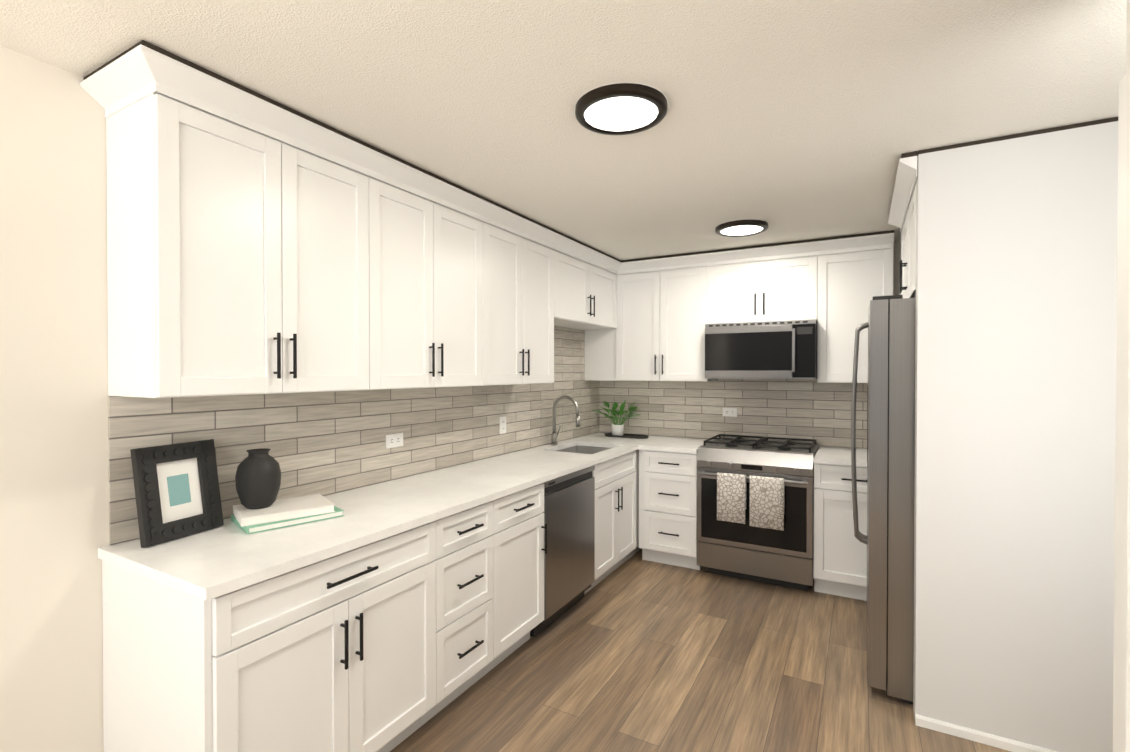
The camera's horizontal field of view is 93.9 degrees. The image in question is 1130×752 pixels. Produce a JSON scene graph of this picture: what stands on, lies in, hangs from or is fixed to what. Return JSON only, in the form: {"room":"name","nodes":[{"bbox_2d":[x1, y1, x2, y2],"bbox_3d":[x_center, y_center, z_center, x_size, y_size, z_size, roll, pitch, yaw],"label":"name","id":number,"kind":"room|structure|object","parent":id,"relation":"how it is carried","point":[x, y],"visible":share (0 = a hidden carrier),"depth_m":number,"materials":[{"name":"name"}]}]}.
{"room":"kitchen","nodes":[
{"label":"kitchen","id":0,"kind":"room"},
{"bbox_2d":[0,46,587,751],"bbox_3d":[-1.387,0.262,1.996,0.120,2.400,6.990,0,1,29],"label":"wall","id":1,"kind":"structure","parent":0,"point":[54,490],"depth_m":1.59,"materials":[{"name":"beige paint"}]},
{"bbox_2d":[96,52,383,397],"bbox_3d":[-1.134,-0.428,1.980,0.329,0.979,0.820,0,1,29],"label":"upper cabinet","id":2,"kind":"object","parent":1,"relation":"attached to","point":[258,242],"depth_m":1.73,"materials":[{"name":"white wood"}]},
{"bbox_2d":[384,156,491,388],"bbox_3d":[-0.775,-0.433,2.619,0.329,0.979,0.878,0,1,29],"label":"upper cabinet","id":3,"kind":"object","parent":1,"relation":"attached to","point":[438,238],"depth_m":2.54,"materials":[{"name":"white wood"}]},
{"bbox_2d":[492,208,555,384],"bbox_3d":[-0.416,-0.439,3.258,0.329,0.979,0.820,0,1,29],"label":"upper cabinet","id":4,"kind":"object","parent":1,"relation":"attached to","point":[523,254],"depth_m":3.19,"materials":[{"name":"white wood"}]},
{"bbox_2d":[556,236,619,331],"bbox_3d":[0.041,-0.666,4.071,0.329,0.539,1.049,0,1,29],"label":"upper cabinet","id":5,"kind":"object","parent":1,"relation":"attached to","point":[587,282],"depth_m":3.95,"materials":[{"name":"white wood"}]},
{"bbox_2d":[585,272,623,380],"bbox_3d":[0.400,-0.417,4.667,0.373,0.910,0.329,0,1,29],"label":"upper cabinet","id":6,"kind":"object","parent":1,"relation":"attached to","point":[604,351],"depth_m":4.52,"materials":[{"name":"white wood"}]},
{"bbox_2d":[0,0,1126,259],"bbox_3d":[-0.005,-0.982,1.210,3.290,0.100,6.990,0,1,29],"label":"ceiling","id":7,"kind":"structure","parent":0,"point":[792,120],"depth_m":1.68,"materials":[{"name":"white paint"}]},
{"bbox_2d":[575,83,667,134],"bbox_3d":[0.196,-0.922,1.844,0.320,0.028,0.320,0,1,29],"label":"recessed light","id":8,"kind":"object","parent":7,"relation":"in","point":[622,109],"visible":1,"depth_m":1.80,"materials":[{"name":"brown metal"}]},
{"bbox_2d":[715,219,767,236],"bbox_3d":[1.122,-0.935,3.356,0.320,0.028,0.320,0,1,29],"label":"recessed light","id":9,"kind":"object","parent":7,"relation":"in","point":[740,228],"visible":1,"depth_m":3.32,"materials":[{"name":"brown metal"}]},
{"bbox_2d":[390,549,1010,751],"bbox_3d":[-0.005,1.518,1.231,3.290,0.100,6.990,0,1,29],"label":"floor","id":10,"kind":"structure","parent":0,"point":[635,652],"depth_m":2.51,"materials":[{"name":"brown wood"}]},
{"bbox_2d":[102,518,441,751],"bbox_3d":[-1.004,1.021,1.919,0.626,0.880,0.858,0,1,29],"label":"base cabinet","id":11,"kind":"object","parent":10,"relation":"on","point":[388,644],"depth_m":1.64,"materials":[{"name":"white wood"}]},
{"bbox_2d":[98,432,654,600],"bbox_3d":[-0.307,0.553,3.140,0.643,0.032,3.698,0,1,29],"label":"countertop","id":12,"kind":"structure","parent":11,"relation":"on","point":[229,556],"depth_m":1.93,"materials":[{"name":"white stone"}]},
{"bbox_2d":[130,439,223,547],"bbox_3d":[-1.349,0.389,1.818,0.144,0.315,0.260,0,1,20],"label":"picture frame","id":13,"kind":"object","parent":12,"relation":"on","point":[177,490],"visible":1,"depth_m":1.79,"materials":[{"name":"black wood"}]},
{"bbox_2d":[231,494,343,533],"bbox_3d":[-1.068,0.519,2.022,0.344,0.052,0.252,0,1,-44],"label":"books","id":14,"kind":"object","parent":12,"relation":"on","point":[282,513],"visible":1,"depth_m":1.95,"materials":[{"name":"white paper"}]},
{"bbox_2d":[235,448,280,508],"bbox_3d":[-1.153,0.385,1.986,0.151,0.213,0.151,0,1,29],"label":"vase","id":15,"kind":"object","parent":14,"relation":"on","point":[258,478],"visible":1,"depth_m":1.94,"materials":[{"name":"black ceramic"}]},
{"bbox_2d":[108,326,599,544],"bbox_3d":[-0.577,0.073,3.304,0.008,0.921,3.668,0,1,29],"label":"tiled wall","id":16,"kind":"structure","parent":12,"relation":"on","point":[325,443],"depth_m":2.50,"materials":[{"name":"grey tile"}]},
{"bbox_2d":[386,433,402,448],"bbox_3d":[-0.884,0.335,2.741,0.007,0.070,0.114,0,1,29],"label":"electrical outlet","id":17,"kind":"object","parent":16,"relation":"attached to","point":[394,440],"visible":1,"depth_m":2.74,"materials":[{"name":"white plastic"}]},
{"bbox_2d":[499,416,505,433],"bbox_3d":[-0.419,0.333,3.569,0.007,0.114,0.070,0,1,29],"label":"electrical outlet","id":18,"kind":"object","parent":16,"relation":"attached to","point":[502,425],"visible":1,"depth_m":3.56,"materials":[{"name":"white plastic"}]},
{"bbox_2d":[551,395,580,444],"bbox_3d":[0.013,0.337,4.014,0.254,0.382,0.094,0,1,29],"label":"faucet","id":19,"kind":"object","parent":12,"relation":"on","point":[554,435],"visible":1,"depth_m":4.03,"materials":[{"name":"silver metal"}]},
{"bbox_2d":[557,445,610,453],"bbox_3d":[0.140,0.649,3.923,0.460,0.173,0.600,0,1,29],"label":"undermount sink","id":20,"kind":"object","parent":12,"relation":"in","point":[583,449],"depth_m":4.21,"materials":[{"name":"silver metal"}]},
{"bbox_2d":[605,433,648,438],"bbox_3d":[0.527,0.515,4.542,0.400,0.016,0.150,0,1,29],"label":"tray","id":21,"kind":"object","parent":12,"relation":"on","point":[636,436],"visible":0.85,"depth_m":4.52,"materials":[{"name":"grey"}]},
{"bbox_2d":[594,400,640,435],"bbox_3d":[0.464,0.362,4.543,0.408,0.309,0.427,0,1,29],"label":"potted plant","id":22,"kind":"object","parent":21,"relation":"on","point":[617,429],"visible":1,"depth_m":4.53,"materials":[{"name":"green plant"}]},
{"bbox_2d":[600,379,867,448],"bbox_3d":[1.374,0.273,4.310,2.368,0.503,0.008,0,1,29],"label":"tiled wall","id":23,"kind":"structure","parent":12,"relation":"on","point":[782,408],"depth_m":4.27,"materials":[{"name":"grey tile"}]},
{"bbox_2d":[723,408,736,416],"bbox_3d":[1.347,0.296,4.315,0.114,0.070,0.007,0,1,29],"label":"electrical outlet","id":24,"kind":"object","parent":23,"relation":"attached to","point":[730,412],"visible":1,"depth_m":4.31,"materials":[{"name":"white plastic"}]},
{"bbox_2d":[442,496,505,708],"bbox_3d":[-0.701,1.016,2.459,0.626,0.880,0.498,0,1,29],"label":"base cabinet","id":25,"kind":"object","parent":10,"relation":"on","point":[473,539],"depth_m":2.35,"materials":[{"name":"white wood"}]},
{"bbox_2d":[506,483,546,656],"bbox_3d":[-0.496,1.013,2.823,0.626,0.880,0.457,0,1,29],"label":"base cabinet","id":26,"kind":"object","parent":10,"relation":"on","point":[525,527],"depth_m":2.72,"materials":[{"name":"white wood"}]},
{"bbox_2d":[530,465,594,636],"bbox_3d":[-0.216,1.011,3.279,0.594,0.877,0.604,0,1,29],"label":"dishwasher","id":27,"kind":"object","parent":10,"relation":"on","point":[569,556],"visible":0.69,"depth_m":3.09,"materials":[{"name":"silver metal"}]},
{"bbox_2d":[584,450,637,594],"bbox_3d":[0.093,1.004,3.872,0.626,0.880,0.727,0,1,29],"label":"base cabinet","id":28,"kind":"object","parent":10,"relation":"on","point":[616,479],"depth_m":3.70,"materials":[{"name":"white wood"}]},
{"bbox_2d":[638,449,641,550],"bbox_3d":[0.417,0.999,4.450,0.626,0.880,0.712,0,1,29],"label":"base cabinet","id":29,"kind":"object","parent":10,"relation":"on","point":[638,449],"depth_m":4.13,"materials":[{"name":"white wood"}]},
{"bbox_2d":[639,449,702,569],"bbox_3d":[0.912,1.001,4.220,0.456,0.880,0.627,0,1,29],"label":"base cabinet","id":30,"kind":"object","parent":10,"relation":"on","point":[667,506],"depth_m":3.95,"materials":[{"name":"white wood"}]},
{"bbox_2d":[638,436,713,453],"bbox_3d":[0.916,0.544,4.191,0.427,0.032,0.668,0,1,29],"label":"countertop","id":31,"kind":"structure","parent":30,"relation":"on","point":[660,443],"depth_m":4.07,"materials":[{"name":"white stone"}]},
{"bbox_2d":[696,434,818,590],"bbox_3d":[1.422,0.962,3.877,0.761,0.964,0.703,0,1,29],"label":"range","id":32,"kind":"object","parent":10,"relation":"on","point":[784,558],"visible":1,"depth_m":3.64,"materials":[{"name":"silver metal"}]},
{"bbox_2d":[717,472,745,523],"bbox_3d":[1.149,0.837,3.639,0.190,0.330,0.045,0,1,29],"label":"hanging towel","id":33,"kind":"object","parent":32,"relation":"hanging from","point":[731,497],"visible":1,"depth_m":3.62,"materials":[{"name":"white fabric"}]},
{"bbox_2d":[749,475,784,530],"bbox_3d":[1.349,0.843,3.527,0.215,0.340,0.045,0,1,29],"label":"hanging towel","id":34,"kind":"object","parent":32,"relation":"hanging from","point":[767,502],"visible":0.96,"depth_m":3.51,"materials":[{"name":"white fabric"}]},
{"bbox_2d":[813,463,866,600],"bbox_3d":[1.992,1.006,3.614,0.483,0.880,0.627,0,1,29],"label":"base cabinet","id":35,"kind":"object","parent":10,"relation":"on","point":[840,559],"depth_m":3.40,"materials":[{"name":"white wood"}]},
{"bbox_2d":[813,446,866,466],"bbox_3d":[1.997,0.549,3.599,0.504,0.032,0.643,0,1,29],"label":"countertop","id":36,"kind":"structure","parent":35,"relation":"on","point":[825,454],"depth_m":3.50,"materials":[{"name":"white stone"}]},
{"bbox_2d":[851,295,915,704],"bbox_3d":[1.903,0.546,2.615,0.856,1.819,0.908,0,1,29],"label":"refrigerator","id":37,"kind":"object","parent":10,"relation":"on","point":[888,540],"visible":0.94,"depth_m":2.35,"materials":[{"name":"silver metal"}]},
{"bbox_2d":[607,242,900,448],"bbox_3d":[1.728,0.243,4.186,3.170,2.400,0.120,0,1,29],"label":"wall","id":38,"kind":"structure","parent":0,"point":[897,259],"depth_m":3.75,"materials":[{"name":"beige paint"}]},
{"bbox_2d":[620,252,717,381],"bbox_3d":[0.848,-0.448,4.414,0.774,0.978,0.329,0,1,29],"label":"upper cabinet","id":39,"kind":"object","parent":38,"relation":"attached to","point":[666,298],"depth_m":4.25,"materials":[{"name":"white wood"}]},
{"bbox_2d":[708,240,819,323],"bbox_3d":[1.519,-0.665,4.036,0.765,0.538,0.329,0,1,29],"label":"upper cabinet","id":40,"kind":"object","parent":38,"relation":"attached to","point":[777,282],"depth_m":3.87,"materials":[{"name":"white wood"}]},
{"bbox_2d":[705,319,816,378],"bbox_3d":[1.487,-0.187,3.983,0.759,0.412,0.460,0,1,29],"label":"microwave","id":41,"kind":"object","parent":40,"relation":"attached to","point":[787,349],"visible":0.98,"depth_m":3.79,"materials":[{"name":"silver metal"}]},
{"bbox_2d":[817,232,893,382],"bbox_3d":[2.051,-0.443,3.739,0.455,0.978,0.329,0,1,29],"label":"upper cabinet","id":42,"kind":"object","parent":38,"relation":"attached to","point":[854,270],"depth_m":3.62,"materials":[{"name":"white wood"}]},
{"bbox_2d":[913,121,1117,751],"bbox_3d":[1.809,0.270,2.073,0.720,2.382,0.100,0,1,29],"label":"wall","id":43,"kind":"structure","parent":0,"point":[1015,379],"depth_m":2.04,"materials":[{"name":"white paint"}]},
{"bbox_2d":[915,714,1056,751],"bbox_3d":[1.780,1.440,2.033,0.718,0.041,0.012,0,1,29],"label":"baseboard","id":44,"kind":"structure","parent":43,"relation":"attached to","point":[1000,742],"depth_m":2.10,"materials":[{"name":"white wood"}]},
{"bbox_2d":[918,117,1117,153],"bbox_3d":[1.812,-0.930,2.064,0.717,0.016,0.096,0,1,29],"label":"trim","id":45,"kind":"structure","parent":0,"point":[1077,125],"depth_m":2.04,"materials":[{"name":"grey wood"}]},
{"bbox_2d":[888,151,917,297],"bbox_3d":[1.976,-0.657,2.538,0.683,0.568,1.081,0,1,29],"label":"upper cabinet","id":46,"kind":"object","parent":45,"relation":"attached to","point":[902,215],"visible":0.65,"depth_m":2.57,"materials":[{"name":"white wood"}]},
{"bbox_2d":[1126,0,1129,73],"bbox_3d":[0.426,0.286,-0.780,0.580,2.400,3.924,0,1,29],"label":"wall","id":47,"kind":"structure","parent":0,"point":[1128,42],"depth_m":1.06,"materials":[{"name":"white paint"}]},
{"bbox_2d":[1113,70,1129,751],"bbox_3d":[0.962,0.440,0.657,0.133,2.064,0.892,0,1,29],"label":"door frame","id":48,"kind":"structure","parent":47,"relation":"attached to","point":[1121,702],"depth_m":1.04,"materials":[{"name":"white"}]}
]}

